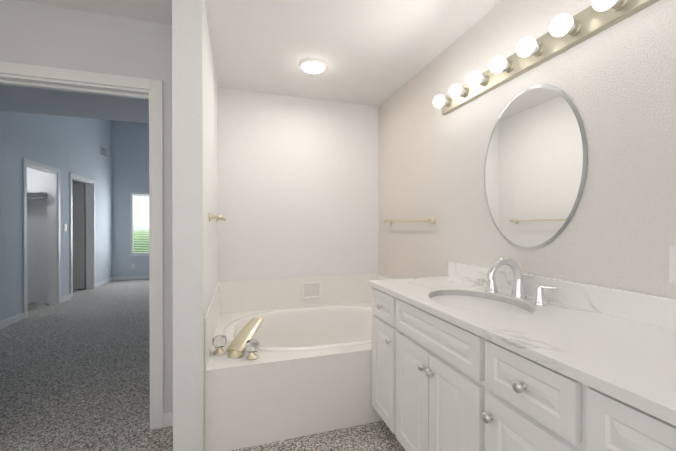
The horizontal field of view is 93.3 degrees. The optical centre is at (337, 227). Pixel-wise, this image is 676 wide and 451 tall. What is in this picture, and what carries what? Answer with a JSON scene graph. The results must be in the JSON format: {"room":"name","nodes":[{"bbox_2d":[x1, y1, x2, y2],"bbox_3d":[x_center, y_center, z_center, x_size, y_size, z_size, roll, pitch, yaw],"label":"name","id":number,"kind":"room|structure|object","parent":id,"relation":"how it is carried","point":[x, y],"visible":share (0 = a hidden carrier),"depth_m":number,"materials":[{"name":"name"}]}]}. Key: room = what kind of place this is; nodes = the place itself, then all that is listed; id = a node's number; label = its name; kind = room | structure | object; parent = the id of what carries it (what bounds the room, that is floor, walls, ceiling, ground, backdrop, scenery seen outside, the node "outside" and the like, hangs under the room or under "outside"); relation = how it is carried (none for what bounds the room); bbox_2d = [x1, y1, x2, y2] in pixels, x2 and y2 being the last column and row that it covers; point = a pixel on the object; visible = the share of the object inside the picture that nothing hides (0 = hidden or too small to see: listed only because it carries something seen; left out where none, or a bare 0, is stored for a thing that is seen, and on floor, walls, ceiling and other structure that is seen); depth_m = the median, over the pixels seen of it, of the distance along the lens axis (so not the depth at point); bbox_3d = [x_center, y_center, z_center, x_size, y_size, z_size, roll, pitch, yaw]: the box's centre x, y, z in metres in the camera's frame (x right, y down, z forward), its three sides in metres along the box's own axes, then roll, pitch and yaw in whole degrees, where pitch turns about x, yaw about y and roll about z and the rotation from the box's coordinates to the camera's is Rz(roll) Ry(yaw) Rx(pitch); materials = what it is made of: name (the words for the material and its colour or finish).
{"room":"bathroom","nodes":[
{"label":"bathroom","id":0,"kind":"room"},
{"bbox_2d":[0,111,112,321],"bbox_3d":[-4.172,-0.758,4.192,0.120,3.900,5.970,0,0,-17],"label":"wall","id":1,"kind":"structure","parent":0,"point":[66,145],"depth_m":4.80,"materials":[{"name":"blue paint"}]},
{"bbox_2d":[0,312,23,328],"bbox_3d":[-3.731,1.155,2.998,0.013,0.085,2.413,0,0,-17],"label":"baseboard","id":2,"kind":"structure","parent":1,"relation":"attached to","point":[19,317],"depth_m":3.92,"materials":[{"name":"white paint"}]},
{"bbox_2d":[23,158,95,318],"bbox_3d":[-4.462,0.139,5.158,0.135,2.097,2.154,0,0,-17],"label":"trim","id":3,"kind":"structure","parent":1,"relation":"attached to","point":[53,236],"depth_m":4.92,"materials":[{"name":"white paint"}]},
{"bbox_2d":[61,294,70,302],"bbox_3d":[-4.394,1.145,5.147,0.013,0.085,0.316,0,0,-17],"label":"baseboard","id":4,"kind":"structure","parent":1,"relation":"attached to","point":[67,297],"depth_m":5.13,"materials":[{"name":"white paint"}]},
{"bbox_2d":[72,183,84,289],"bbox_3d":[-5.192,0.169,5.923,0.790,2.008,0.105,0,0,-17],"label":"closet door","id":5,"kind":"structure","parent":1,"relation":"in","point":[78,192],"depth_m":6.03,"materials":[{"name":"grey paint"}]},
{"bbox_2d":[64,224,134,271],"bbox_3d":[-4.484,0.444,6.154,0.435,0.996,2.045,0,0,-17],"label":"switch plate","id":6,"kind":"object","parent":1,"relation":"attached to","point":[132,265],"visible":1,"depth_m":6.73,"materials":[{"name":"white plastic"}]},
{"bbox_2d":[100,145,106,157],"bbox_3d":[-4.840,-1.558,6.583,0.015,0.200,0.340,0,0,-17],"label":"air vent","id":7,"kind":"object","parent":1,"relation":"in","point":[103,151],"visible":0.96,"depth_m":6.57,"materials":[{"name":"white metal"}]},
{"bbox_2d":[96,277,113,287],"bbox_3d":[-4.850,1.139,6.626,0.016,0.085,0.870,0,0,-17],"label":"baseboard","id":8,"kind":"structure","parent":1,"relation":"attached to","point":[108,280],"depth_m":6.62,"materials":[{"name":"white paint"}]},
{"bbox_2d":[27,167,85,303],"bbox_3d":[-4.959,-0.091,4.931,0.950,2.560,3.300,0,0,-17],"label":"wall","id":9,"kind":"structure","parent":0,"point":[37,279],"depth_m":4.99,"materials":[{"name":"paint"}]},
{"bbox_2d":[27,191,46,199],"bbox_3d":[-4.653,-0.473,4.812,0.423,0.116,0.360,0,0,-17],"label":"closet shelf","id":10,"kind":"object","parent":9,"relation":"attached to","point":[37,193],"visible":0.33,"depth_m":4.68,"materials":[{"name":"white paint"}]},
{"bbox_2d":[0,0,172,412],"bbox_3d":[-2.144,-0.007,1.640,2.490,2.420,0.110,0,0,-17],"label":"wall","id":11,"kind":"structure","parent":0,"point":[36,34],"depth_m":1.83,"materials":[{"name":"white paint"}]},
{"bbox_2d":[0,61,163,429],"bbox_3d":[-1.528,0.164,1.831,0.964,2.077,0.140,0,0,-17],"label":"door frame","id":12,"kind":"structure","parent":11,"relation":"attached to","point":[43,77],"depth_m":1.89,"materials":[{"name":"white paint"}]},
{"bbox_2d":[112,120,148,276],"bbox_3d":[-3.871,-0.772,7.471,2.630,3.900,0.120,0,0,-17],"label":"wall","id":13,"kind":"structure","parent":0,"point":[130,156],"depth_m":7.14,"materials":[{"name":"blue paint"}]},
{"bbox_2d":[114,275,148,280],"bbox_3d":[-3.861,1.136,7.413,2.370,0.085,0.013,0,0,-17],"label":"baseboard","id":14,"kind":"structure","parent":13,"relation":"attached to","point":[144,276],"depth_m":7.17,"materials":[{"name":"white paint"}]},
{"bbox_2d":[128,192,148,255],"bbox_3d":[-4.231,-0.072,7.337,1.000,1.440,0.130,0,0,-17],"label":"window","id":15,"kind":"structure","parent":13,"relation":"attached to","point":[132,213],"depth_m":7.23,"materials":[{"name":"white paint"}]},
{"bbox_2d":[172,0,217,450],"bbox_3d":[-0.955,-0.009,2.248,0.140,2.420,1.328,0,0,-17],"label":"wall","id":16,"kind":"structure","parent":0,"point":[195,170],"depth_m":1.62,"materials":[{"name":"paint"}]},
{"bbox_2d":[209,213,225,221],"bbox_3d":[-0.849,-0.065,2.274,0.077,0.052,0.668,0,0,-17],"label":"towel rail","id":17,"kind":"object","parent":16,"relation":"attached to","point":[217,218],"visible":1,"depth_m":1.98,"materials":[{"name":"gold metal"}]},
{"bbox_2d":[0,279,405,450],"bbox_3d":[-2.228,1.235,3.529,5.200,0.080,10.600,0,0,-17],"label":"floor","id":18,"kind":"structure","parent":0,"point":[75,373],"depth_m":2.44,"materials":[{"name":"carpet"}]},
{"bbox_2d":[204,274,391,450],"bbox_3d":[-0.146,0.837,2.460,1.526,0.725,1.163,0,0,-17],"label":"tub","id":19,"kind":"object","parent":18,"relation":"on","point":[287,358],"visible":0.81,"depth_m":1.91,"materials":[{"name":"white ceramic"}]},
{"bbox_2d":[368,282,675,450],"bbox_3d":[0.831,0.783,0.838,0.616,0.847,2.498,0,0,-17],"label":"bathroom vanity","id":20,"kind":"object","parent":18,"relation":"on","point":[470,357],"depth_m":1.07,"materials":[{"name":"white paint"}]},
{"bbox_2d":[368,276,675,417],"bbox_3d":[0.840,0.345,0.845,0.593,0.028,2.510,0,0,-17],"label":"countertop","id":21,"kind":"structure","parent":20,"relation":"on","point":[636,360],"depth_m":0.95,"materials":[{"name":"white stone"}]},
{"bbox_2d":[428,290,531,317],"bbox_3d":[0.620,0.435,1.432,0.381,0.180,0.516,0,0,-17],"label":"sink","id":22,"kind":"object","parent":21,"relation":"in","point":[466,299],"depth_m":1.48,"materials":[{"name":"white ceramic"}]},
{"bbox_2d":[476,258,559,305],"bbox_3d":[0.784,0.235,1.487,0.210,0.187,0.440,0,0,-17],"label":"faucet","id":23,"kind":"object","parent":21,"relation":"on","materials":[{"name":"silver metal"}]},
{"bbox_2d":[0,0,501,122],"bbox_3d":[-1.694,-1.939,3.209,4.280,1.430,9.540,0,0,-17],"label":"ceiling","id":24,"kind":"structure","parent":0,"point":[378,53],"depth_m":2.13,"materials":[{"name":"paint"}]},
{"bbox_2d":[298,57,327,73],"bbox_3d":[-0.185,-1.198,2.391,0.224,0.042,0.224,0,0,-17],"label":"flush ceiling light","id":25,"kind":"object","parent":24,"relation":"attached to","point":[313,65],"visible":1,"depth_m":2.34,"materials":[{"name":"white glass"}]},
{"bbox_2d":[218,87,378,280],"bbox_3d":[-0.336,-0.013,3.071,1.530,2.420,0.120,0,0,-17],"label":"wall","id":26,"kind":"structure","parent":0,"point":[298,187],"depth_m":2.99,"materials":[{"name":"paint"}]},
{"bbox_2d":[379,0,675,298],"bbox_3d":[1.067,-0.005,1.322,0.120,2.420,4.290,0,0,-17],"label":"wall","id":27,"kind":"structure","parent":0,"point":[616,84],"depth_m":1.42,"materials":[{"name":"paint"}]},
{"bbox_2d":[383,217,434,223],"bbox_3d":[0.558,-0.051,2.635,0.077,0.052,0.728,0,0,-17],"label":"towel rail","id":28,"kind":"object","parent":27,"relation":"attached to","point":[431,220],"visible":1,"depth_m":2.46,"materials":[{"name":"gold metal"}]},
{"bbox_2d":[484,85,587,248],"bbox_3d":[0.925,-0.286,1.565,0.006,0.790,0.570,0,0,-17],"label":"oval mirror","id":29,"kind":"object","parent":27,"relation":"attached to","point":[535,167],"visible":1,"depth_m":1.51,"materials":[{"name":"clear glass"}]},
{"bbox_2d":[433,0,659,114],"bbox_3d":[0.861,-0.816,1.535,0.146,0.110,1.312,0,0,-17],"label":"light bar","id":30,"kind":"object","parent":27,"relation":"attached to","point":[566,32],"visible":1,"depth_m":1.42,"materials":[{"name":"gold metal"}]},
{"bbox_2d":[448,262,675,329],"bbox_3d":[1.114,0.281,0.930,0.020,0.100,2.510,0,0,-17],"label":"backsplash","id":31,"kind":"structure","parent":27,"relation":"attached to","point":[655,310],"depth_m":1.20,"materials":[{"name":"white stone"}]},
{"bbox_2d":[669,246,675,282],"bbox_3d":[1.096,0.121,1.007,0.010,0.120,0.080,0,0,-17],"label":"outlet","id":32,"kind":"object","parent":27,"relation":"attached to","point":[672,264],"visible":1,"depth_m":1.04,"materials":[{"name":"white plastic"}]},
{"label":"outside","id":33,"kind":"structure","parent":0,"visible":0},
{"bbox_2d":[134,197,148,252],"bbox_3d":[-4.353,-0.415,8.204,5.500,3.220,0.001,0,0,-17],"label":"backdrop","id":34,"kind":"structure","parent":33,"point":[141,238],"depth_m":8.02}
]}

